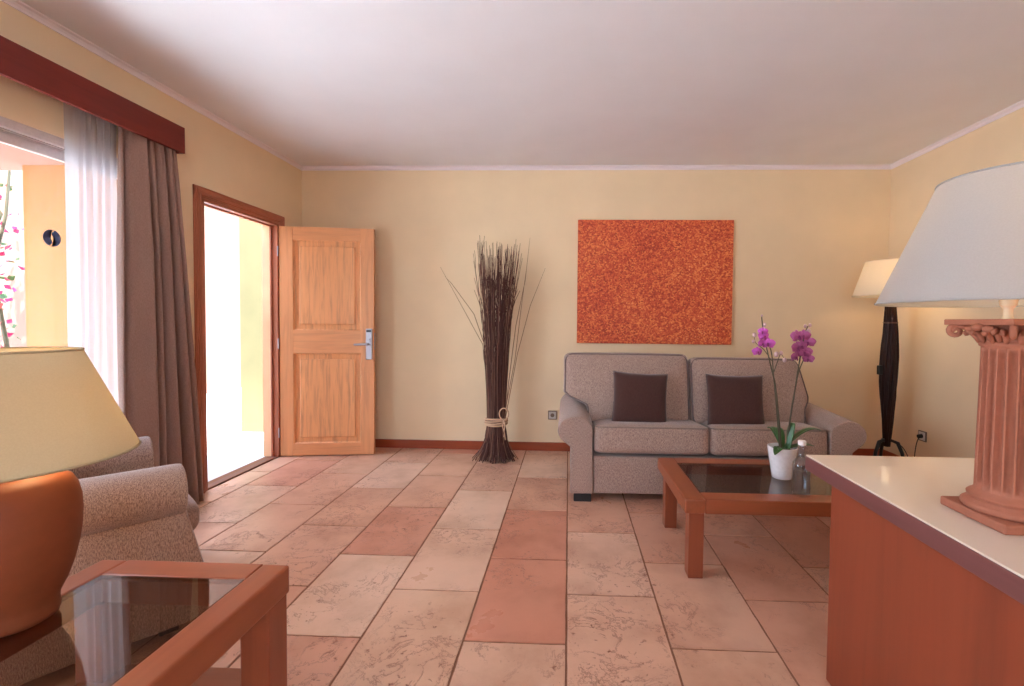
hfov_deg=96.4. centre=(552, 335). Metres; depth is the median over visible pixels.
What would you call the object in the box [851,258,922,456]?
floor lamp
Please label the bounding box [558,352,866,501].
sofa
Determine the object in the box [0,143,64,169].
ceiling
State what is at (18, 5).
trim
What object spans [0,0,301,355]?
wall
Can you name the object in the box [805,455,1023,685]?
counter
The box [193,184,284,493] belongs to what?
trim
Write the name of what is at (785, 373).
cushion
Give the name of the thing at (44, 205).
wall
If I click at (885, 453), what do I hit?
baseboard
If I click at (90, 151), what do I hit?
sheer curtain
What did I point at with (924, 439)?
wall outlet
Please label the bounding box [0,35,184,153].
valance
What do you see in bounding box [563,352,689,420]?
cushion
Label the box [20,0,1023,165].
ceiling
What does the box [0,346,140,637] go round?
table lamp
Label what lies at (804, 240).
wall
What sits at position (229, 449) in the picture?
ground
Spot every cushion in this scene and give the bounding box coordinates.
[187,494,199,529]
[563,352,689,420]
[592,419,708,454]
[688,357,806,423]
[703,421,826,456]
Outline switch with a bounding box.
[877,365,882,374]
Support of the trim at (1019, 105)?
attached to the wall at (937, 394)
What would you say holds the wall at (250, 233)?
on the ground
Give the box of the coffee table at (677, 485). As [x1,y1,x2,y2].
[658,458,830,577]
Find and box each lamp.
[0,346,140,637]
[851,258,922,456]
[874,161,1023,535]
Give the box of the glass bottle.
[791,440,810,494]
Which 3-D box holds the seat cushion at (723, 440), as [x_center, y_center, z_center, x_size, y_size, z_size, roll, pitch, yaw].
[1.481,0.737,3.422,0.784,0.211,0.732,1,-3,2]
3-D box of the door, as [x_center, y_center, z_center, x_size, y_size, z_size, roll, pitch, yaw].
[-2.032,0.062,4.096,0.828,2.054,0.114,0,2,-6]
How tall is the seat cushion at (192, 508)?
0.190 m
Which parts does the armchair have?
armrest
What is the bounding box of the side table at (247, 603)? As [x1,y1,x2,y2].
[0,560,288,685]
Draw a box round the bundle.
[440,235,544,463]
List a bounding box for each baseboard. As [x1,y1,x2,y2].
[375,439,878,455]
[882,449,898,455]
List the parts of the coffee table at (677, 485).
leg, rail, leg, rail, rail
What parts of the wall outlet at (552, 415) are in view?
plate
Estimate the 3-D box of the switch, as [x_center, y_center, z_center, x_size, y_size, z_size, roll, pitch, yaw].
[2.703,0.287,3.760,0.032,0.075,0.032,1,2,2]
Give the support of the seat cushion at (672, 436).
on the sofa
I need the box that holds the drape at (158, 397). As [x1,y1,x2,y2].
[116,126,203,504]
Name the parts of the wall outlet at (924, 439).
plate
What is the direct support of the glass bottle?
on the coffee table at (677, 485)
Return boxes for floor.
[18,447,830,685]
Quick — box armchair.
[0,436,209,685]
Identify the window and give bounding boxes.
[0,116,117,246]
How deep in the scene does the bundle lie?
4.02 m
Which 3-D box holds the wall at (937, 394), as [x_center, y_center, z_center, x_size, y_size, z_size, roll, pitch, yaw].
[3.061,-0.115,1.128,0.140,2.702,6.483,1,2,2]
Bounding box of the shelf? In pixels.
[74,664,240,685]
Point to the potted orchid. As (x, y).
(781, 454)
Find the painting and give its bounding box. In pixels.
[577,220,733,344]
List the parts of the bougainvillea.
stem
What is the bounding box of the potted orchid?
[752,314,820,479]
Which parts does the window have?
frame, sash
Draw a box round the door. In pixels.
[277,226,374,455]
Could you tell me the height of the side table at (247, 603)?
0.500 m
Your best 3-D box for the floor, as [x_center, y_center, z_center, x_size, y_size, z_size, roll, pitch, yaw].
[0.209,1.266,1.203,5.814,0.120,6.623,1,2,2]
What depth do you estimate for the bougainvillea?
3.57 m
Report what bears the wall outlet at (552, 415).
attached to the wall at (804, 240)
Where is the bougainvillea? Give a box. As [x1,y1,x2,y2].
[0,170,24,346]
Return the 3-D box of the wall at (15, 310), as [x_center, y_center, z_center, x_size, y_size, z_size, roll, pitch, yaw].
[-5.894,-0.537,4.278,2.900,3.220,0.150,1,2,2]
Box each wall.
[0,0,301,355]
[0,170,26,346]
[22,165,67,346]
[204,207,240,393]
[239,218,262,431]
[301,170,890,448]
[883,107,1023,457]
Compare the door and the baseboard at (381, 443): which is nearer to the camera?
the door
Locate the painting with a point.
(639, 281)
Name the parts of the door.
raised panel, rail, raised panel, handle, lock plate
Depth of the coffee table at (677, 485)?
2.22 m
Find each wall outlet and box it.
[548,411,556,419]
[918,430,926,441]
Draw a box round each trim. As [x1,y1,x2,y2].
[1,0,302,170]
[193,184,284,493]
[302,165,890,170]
[890,100,1023,168]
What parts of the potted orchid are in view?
flower, flower, flower, flower, flower stem, flower stem, pot, flower, flower, flower, flower stem, flower, flower, flower, flower, flower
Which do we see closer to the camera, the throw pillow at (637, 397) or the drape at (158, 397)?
the drape at (158, 397)
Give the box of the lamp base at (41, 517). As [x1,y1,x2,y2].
[0,470,83,637]
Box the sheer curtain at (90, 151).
[63,102,118,405]
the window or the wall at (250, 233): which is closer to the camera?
the window
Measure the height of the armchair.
0.811 m
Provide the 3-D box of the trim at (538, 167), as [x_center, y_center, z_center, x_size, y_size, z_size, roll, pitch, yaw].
[0.351,-1.570,4.274,5.534,0.034,0.030,1,2,2]
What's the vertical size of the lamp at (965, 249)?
0.855 m
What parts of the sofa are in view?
armrest, armrest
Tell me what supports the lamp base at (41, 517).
attached to the table lamp at (58, 415)
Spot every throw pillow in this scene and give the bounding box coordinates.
[612,371,667,421]
[706,374,764,424]
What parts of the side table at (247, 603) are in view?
rail, leg, rail, rail, leg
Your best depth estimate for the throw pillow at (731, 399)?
3.20 m
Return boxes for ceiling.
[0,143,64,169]
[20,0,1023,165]
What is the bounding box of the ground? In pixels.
[207,387,264,481]
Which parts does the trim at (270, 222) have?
head casing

